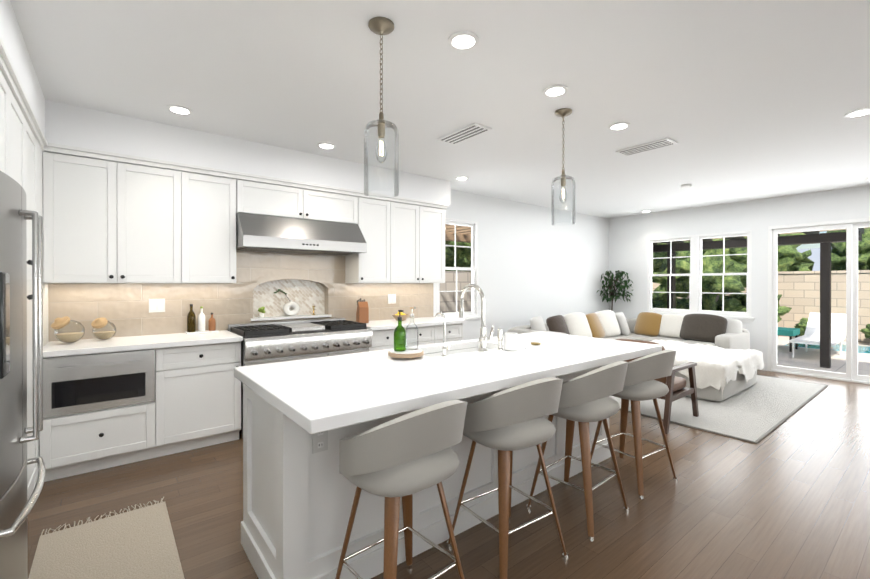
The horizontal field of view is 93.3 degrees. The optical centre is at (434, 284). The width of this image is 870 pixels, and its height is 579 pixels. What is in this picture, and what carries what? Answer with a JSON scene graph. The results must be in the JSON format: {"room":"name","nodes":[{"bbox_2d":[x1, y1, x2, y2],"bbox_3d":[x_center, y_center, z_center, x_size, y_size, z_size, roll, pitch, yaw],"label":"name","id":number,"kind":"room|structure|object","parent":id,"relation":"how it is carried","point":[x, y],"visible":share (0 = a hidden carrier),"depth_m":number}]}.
{"room":"kitchen","nodes":[
{"label":"kitchen","id":0,"kind":"room"},
{"bbox_2d":[250,189,608,339],"bbox_3d":[-0.027,0.008,5.731,9.430,2.710,0.150,0,0,-38],"label":"wall","id":1,"kind":"structure","parent":0,"point":[533,262],"depth_m":6.92},
{"bbox_2d":[42,143,190,286],"bbox_3d":[-2.586,-0.505,3.391,0.917,0.992,0.337,0,0,-38],"label":"upper cabinet","id":2,"kind":"object","parent":1,"relation":"attached to","point":[141,254],"depth_m":3.23},
{"bbox_2d":[191,167,238,282],"bbox_3d":[-2.122,-0.506,3.758,0.491,0.992,0.337,0,0,-38],"label":"upper cabinet","id":3,"kind":"object","parent":1,"relation":"attached to","point":[214,194],"depth_m":3.67},
{"bbox_2d":[239,175,358,214],"bbox_3d":[-1.441,-0.833,4.295,1.235,0.342,0.337,0,0,-38],"label":"upper cabinet","id":4,"kind":"object","parent":1,"relation":"attached to","point":[252,188],"depth_m":4.12},
{"bbox_2d":[235,203,366,254],"bbox_3d":[-1.378,-0.527,4.209,1.225,0.381,0.552,0,0,-38],"label":"range hood","id":5,"kind":"object","parent":1,"relation":"attached to","point":[265,228],"depth_m":4.03},
{"bbox_2d":[343,191,394,282],"bbox_3d":[-0.767,-0.510,4.830,0.475,0.992,0.337,0,0,-38],"label":"upper cabinet","id":6,"kind":"object","parent":1,"relation":"attached to","point":[378,266],"depth_m":4.71},
{"bbox_2d":[395,199,446,282],"bbox_3d":[-0.319,-0.511,5.184,0.895,0.992,0.337,0,0,-38],"label":"upper cabinet","id":7,"kind":"object","parent":1,"relation":"attached to","point":[419,227],"depth_m":5.07},
{"bbox_2d":[437,218,480,319],"bbox_3d":[0.318,-0.210,5.946,0.880,1.455,0.120,0,0,-38],"label":"window","id":8,"kind":"structure","parent":1,"relation":"in","point":[473,225],"depth_m":6.09},
{"bbox_2d":[0,0,869,218],"bbox_3d":[2.088,-1.233,3.052,9.430,0.410,6.970,0,0,-38],"label":"ceiling","id":9,"kind":"structure","parent":0,"point":[742,100],"depth_m":2.83},
{"bbox_2d":[167,105,192,114],"bbox_3d":[-1.950,-1.331,3.139,0.170,0.012,0.170,0,0,-38],"label":"recessed light","id":10,"kind":"object","parent":9,"relation":"in","point":[178,109],"visible":1,"depth_m":3.13},
{"bbox_2d":[317,143,335,148],"bbox_3d":[-1.045,-1.334,3.960,0.170,0.012,0.170,0,0,-38],"label":"recessed light","id":11,"kind":"object","parent":9,"relation":"in","point":[326,145],"visible":1,"depth_m":3.94},
{"bbox_2d":[364,17,398,196],"bbox_3d":[-0.276,-0.898,2.114,0.178,0.871,0.178,0,0,-38],"label":"pendant light","id":12,"kind":"object","parent":9,"relation":"hanging from","point":[380,26],"visible":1,"depth_m":2.12},
{"bbox_2d":[455,176,467,179],"bbox_3d":[0.338,-1.338,5.184,0.170,0.012,0.170,0,0,-38],"label":"recessed light","id":13,"kind":"object","parent":9,"relation":"in","point":[461,178],"visible":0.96,"depth_m":5.18},
{"bbox_2d":[448,31,478,49],"bbox_3d":[0.155,-1.328,2.244,0.170,0.012,0.170,0,0,-38],"label":"recessed light","id":14,"kind":"object","parent":9,"relation":"in","point":[464,40],"visible":1,"depth_m":2.23},
{"bbox_2d":[437,123,491,144],"bbox_3d":[0.254,-1.331,3.655,0.200,0.015,0.500,0,0,-38],"label":"ceiling vent","id":15,"kind":"object","parent":9,"relation":"in","point":[465,133],"visible":1,"depth_m":3.62},
{"bbox_2d":[543,85,567,96],"bbox_3d":[0.829,-1.330,2.830,0.170,0.012,0.170,0,0,-38],"label":"recessed light","id":16,"kind":"object","parent":9,"relation":"in","point":[555,90],"visible":1,"depth_m":2.82},
{"bbox_2d":[551,108,574,224],"bbox_3d":[0.994,-0.902,3.184,0.178,0.871,0.178,0,0,-38],"label":"pendant light","id":17,"kind":"object","parent":9,"relation":"hanging from","point":[563,113],"visible":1,"depth_m":3.19},
{"bbox_2d":[608,122,629,129],"bbox_3d":[1.553,-1.333,3.467,0.170,0.012,0.170,0,0,-38],"label":"recessed light","id":18,"kind":"object","parent":9,"relation":"in","point":[620,126],"visible":0.96,"depth_m":3.46},
{"bbox_2d":[616,138,677,155],"bbox_3d":[2.053,-1.333,4.007,0.200,0.015,0.500,0,0,-38],"label":"ceiling vent","id":19,"kind":"object","parent":9,"relation":"in","point":[648,146],"visible":1,"depth_m":3.98},
{"bbox_2d":[681,184,691,187],"bbox_3d":[3.411,-1.329,5.577,0.124,0.033,0.124,0,0,-38],"label":"smoke detector","id":20,"kind":"object","parent":9,"relation":"attached to","point":[686,186],"visible":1,"depth_m":5.54},
{"bbox_2d":[845,108,869,117],"bbox_3d":[3.300,-1.332,3.190,0.170,0.012,0.170,0,0,-38],"label":"recessed light","id":21,"kind":"object","parent":9,"relation":"in","point":[860,112],"visible":1,"depth_m":3.19},
{"bbox_2d":[27,370,869,578],"bbox_3d":[2.088,1.397,3.061,9.430,0.050,6.970,0,0,-38],"label":"floor","id":22,"kind":"structure","parent":0,"point":[789,498],"depth_m":2.51},
{"bbox_2d":[0,171,45,578],"bbox_3d":[-1.939,0.488,1.472,0.775,1.778,0.910,0,0,-38],"label":"fridge","id":23,"kind":"object","parent":22,"relation":"on","point":[16,507],"visible":1,"depth_m":1.59},
{"bbox_2d":[0,36,47,501],"bbox_3d":[-2.216,0.178,1.690,0.677,2.398,3.467,0,0,-38],"label":"pantry unit","id":24,"kind":"object","parent":22,"relation":"on","point":[23,141],"visible":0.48,"depth_m":2.42},
{"bbox_2d":[39,343,166,481],"bbox_3d":[-2.573,0.922,3.216,0.713,0.900,0.635,0,0,-38],"label":"base cabinet","id":25,"kind":"object","parent":22,"relation":"on","point":[104,407],"depth_m":2.99},
{"bbox_2d":[43,331,242,350],"bbox_3d":[-2.351,0.471,3.388,1.277,0.040,0.637,0,0,-38],"label":"countertop","id":26,"kind":"structure","parent":25,"relation":"on","point":[180,336],"depth_m":3.30},
{"bbox_2d":[51,316,84,342],"bbox_3d":[-2.793,0.346,3.129,0.193,0.206,0.176,0,0,-38],"label":"canister","id":27,"kind":"object","parent":26,"relation":"on","point":[60,323],"visible":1,"depth_m":3.09},
{"bbox_2d":[91,318,115,339],"bbox_3d":[-2.666,0.358,3.309,0.157,0.182,0.168,0,0,-38],"label":"canister","id":28,"kind":"object","parent":26,"relation":"on","point":[97,323],"visible":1,"depth_m":3.27},
{"bbox_2d":[185,304,218,333],"bbox_3d":[-2.163,0.315,3.813,0.260,0.266,0.130,0,0,-38],"label":"bottles","id":29,"kind":"object","parent":26,"relation":"on","point":[191,322],"visible":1,"depth_m":3.80},
{"bbox_2d":[28,497,184,578],"bbox_3d":[-1.353,1.373,1.691,0.572,0.008,1.991,0,0,-38],"label":"area rug","id":30,"kind":"object","parent":22,"relation":"on","point":[139,543],"visible":1,"depth_m":2.12},
{"bbox_2d":[167,339,246,454],"bbox_3d":[-2.094,0.920,3.594,0.624,0.900,0.635,0,0,-38],"label":"base cabinet","id":31,"kind":"object","parent":22,"relation":"on","point":[205,397],"depth_m":3.40},
{"bbox_2d":[243,327,378,365],"bbox_3d":[-1.363,0.918,4.173,1.366,0.900,0.635,0,0,-38],"label":"range","id":32,"kind":"object","parent":22,"relation":"on","point":[261,349],"depth_m":3.87},
{"bbox_2d":[231,319,366,334],"bbox_3d":[-1.364,0.441,4.176,1.213,0.055,0.567,0,0,-38],"label":"cooktop","id":33,"kind":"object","parent":32,"relation":"on","point":[276,328],"depth_m":4.03},
{"bbox_2d":[335,400,466,578],"bbox_3d":[-0.124,0.908,1.677,0.530,0.944,0.500,0,0,-42],"label":"stool","id":34,"kind":"object","parent":22,"relation":"on","point":[406,457],"visible":1,"depth_m":1.50},
{"bbox_2d":[379,323,442,349],"bbox_3d":[-0.504,0.916,4.853,0.944,0.900,0.635,0,0,-38],"label":"base cabinet","id":35,"kind":"object","parent":22,"relation":"on","point":[428,333],"depth_m":4.72},
{"bbox_2d":[359,315,454,326],"bbox_3d":[-0.343,0.466,4.977,1.353,0.040,0.637,0,0,-38],"label":"countertop","id":36,"kind":"structure","parent":35,"relation":"on","point":[426,318],"depth_m":4.92},
{"bbox_2d":[356,298,368,322],"bbox_3d":[-0.849,0.304,4.784,0.110,0.281,0.184,0,0,-23],"label":"knife block","id":37,"kind":"object","parent":36,"relation":"on","point":[362,314],"visible":1,"depth_m":4.71},
{"bbox_2d":[392,312,408,320],"bbox_3d":[-0.418,0.386,5.009,0.210,0.116,0.210,0,0,-38],"label":"lemon bowl","id":38,"kind":"object","parent":36,"relation":"on","point":[404,316],"visible":0.81,"depth_m":4.96},
{"bbox_2d":[241,364,610,578],"bbox_3d":[0.180,0.934,2.731,2.584,0.878,0.677,0,0,-38],"label":"kitchen island","id":39,"kind":"object","parent":22,"relation":"on","point":[297,502],"depth_m":1.94},
{"bbox_2d":[234,332,661,435],"bbox_3d":[0.287,0.469,2.595,2.630,0.050,1.080,0,0,-38],"label":"island countertop","id":40,"kind":"structure","parent":39,"relation":"on","point":[319,395],"depth_m":2.05},
{"bbox_2d":[388,307,423,358],"bbox_3d":[-0.177,0.291,2.496,0.216,0.302,0.216,0,0,-38],"label":"tray","id":41,"kind":"object","parent":40,"relation":"on","point":[400,350],"visible":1,"depth_m":2.45},
{"bbox_2d":[504,332,517,350],"bbox_3d":[0.508,0.384,2.758,0.090,0.115,0.090,0,0,-38],"label":"mug","id":42,"kind":"object","parent":40,"relation":"on","point":[510,340],"visible":1,"depth_m":2.72},
{"bbox_2d":[445,319,465,342],"bbox_3d":[-0.023,0.915,5.233,0.514,0.900,0.635,0,0,-38],"label":"base cabinet","id":43,"kind":"object","parent":22,"relation":"on","point":[453,331],"depth_m":5.08},
{"bbox_2d":[446,377,568,578],"bbox_3d":[0.383,0.906,2.084,0.530,0.944,0.500,0,0,-34],"label":"stool","id":44,"kind":"object","parent":22,"relation":"on","point":[506,423],"visible":0.98,"depth_m":1.91},
{"bbox_2d":[526,361,628,540],"bbox_3d":[0.887,0.905,2.477,0.530,0.944,0.500,0,0,-41],"label":"stool","id":45,"kind":"object","parent":22,"relation":"on","point":[585,400],"visible":0.88,"depth_m":2.29},
{"bbox_2d":[597,270,632,310],"bbox_3d":[3.534,0.536,8.037,0.634,1.638,0.605,0,0,-38],"label":"ficus plant","id":46,"kind":"object","parent":22,"relation":"on","point":[611,290],"visible":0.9,"depth_m":8.07},
{"bbox_2d":[591,350,677,498],"bbox_3d":[1.406,0.903,2.894,0.530,0.944,0.500,0,0,-33],"label":"stool","id":47,"kind":"object","parent":22,"relation":"on","point":[640,382],"visible":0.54,"depth_m":2.71},
{"bbox_2d":[616,339,698,433],"bbox_3d":[2.219,0.960,4.240,0.769,0.816,0.660,0,0,-38],"label":"accent chair","id":48,"kind":"object","parent":22,"relation":"on","point":[678,388],"visible":0.4,"depth_m":4.00},
{"bbox_2d":[609,375,827,443],"bbox_3d":[3.226,1.357,5.523,3.210,0.014,2.560,0,0,-38],"label":"area rug","id":49,"kind":"object","parent":22,"relation":"on","point":[760,409],"visible":0.58,"depth_m":4.48},
{"bbox_2d":[508,310,749,349],"bbox_3d":[3.000,0.898,6.299,3.180,0.898,2.220,0,0,-38],"label":"sofa","id":50,"kind":"object","parent":49,"relation":"on","point":[719,331],"visible":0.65,"depth_m":6.51},
{"bbox_2d":[650,339,763,400],"bbox_3d":[3.363,1.099,5.560,1.538,0.501,1.421,0,0,-38],"label":"ottoman","id":51,"kind":"object","parent":49,"relation":"on","point":[721,374],"visible":0.65,"depth_m":4.92},
{"bbox_2d":[609,185,869,370],"bbox_3d":[5.774,0.007,5.876,0.150,2.710,6.820,0,0,-38],"label":"wall","id":52,"kind":"structure","parent":0,"point":[629,236],"depth_m":6.68},
{"bbox_2d":[647,230,753,322],"bbox_3d":[4.612,-0.127,7.277,0.135,1.490,1.720,0,0,-38],"label":"window","id":53,"kind":"structure","parent":52,"relation":"in","point":[695,274],"depth_m":7.23},
{"bbox_2d":[768,218,869,383],"bbox_3d":[6.088,0.229,5.456,0.120,2.270,2.630,0,0,-38],"label":"door frame","id":54,"kind":"structure","parent":52,"relation":"attached to","point":[851,226],"depth_m":5.84},
{"label":"outside","id":55,"kind":"structure","parent":0,"visible":0},
{"bbox_2d":[797,247,831,270],"bbox_3d":[87.040,10.769,82.536,127.488,37.102,304.898,0,0,-38],"label":"sky","id":56,"kind":"structure","parent":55,"point":[814,257],"depth_m":71.68},
{"bbox_2d":[777,336,869,375],"bbox_3d":[18.780,1.392,14.817,72.000,0.080,50.000,0,0,-38],"label":"ground","id":57,"kind":"structure","parent":55,"point":[809,358],"depth_m":7.52},
{"bbox_2d":[440,270,869,342],"bbox_3d":[7.275,0.588,-5.997,24.130,1.730,31.630,0,0,-38],"label":"wall","id":58,"kind":"structure","parent":57,"relation":"on","point":[799,291],"depth_m":9.98},
{"bbox_2d":[445,224,869,367],"bbox_3d":[2.036,0.225,5.904,9.480,2.375,5.000,0,0,-38],"label":"pergola","id":59,"kind":"object","parent":57,"relation":"on","point":[824,240],"visible":0.12,"depth_m":6.89},
{"bbox_2d":[445,228,869,338],"bbox_3d":[6.965,-0.745,5.537,17.056,4.342,18.381,0,0,-38],"label":"trees","id":60,"kind":"object","parent":57,"relation":"on","point":[790,258],"visible":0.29,"depth_m":10.16},
{"bbox_2d":[777,312,845,357],"bbox_3d":[7.290,0.939,8.290,1.880,0.870,1.320,0,0,-38],"label":"lounger","id":61,"kind":"object","parent":57,"relation":"on","point":[811,335],"visible":0.65,"depth_m":8.34},
{"bbox_2d":[784,343,869,353],"bbox_3d":[10.878,1.390,6.271,1.200,0.033,8.400,0,0,-38],"label":"pool","id":62,"kind":"object","parent":57,"relation":"in","point":[863,349],"visible":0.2,"depth_m":8.87}
]}

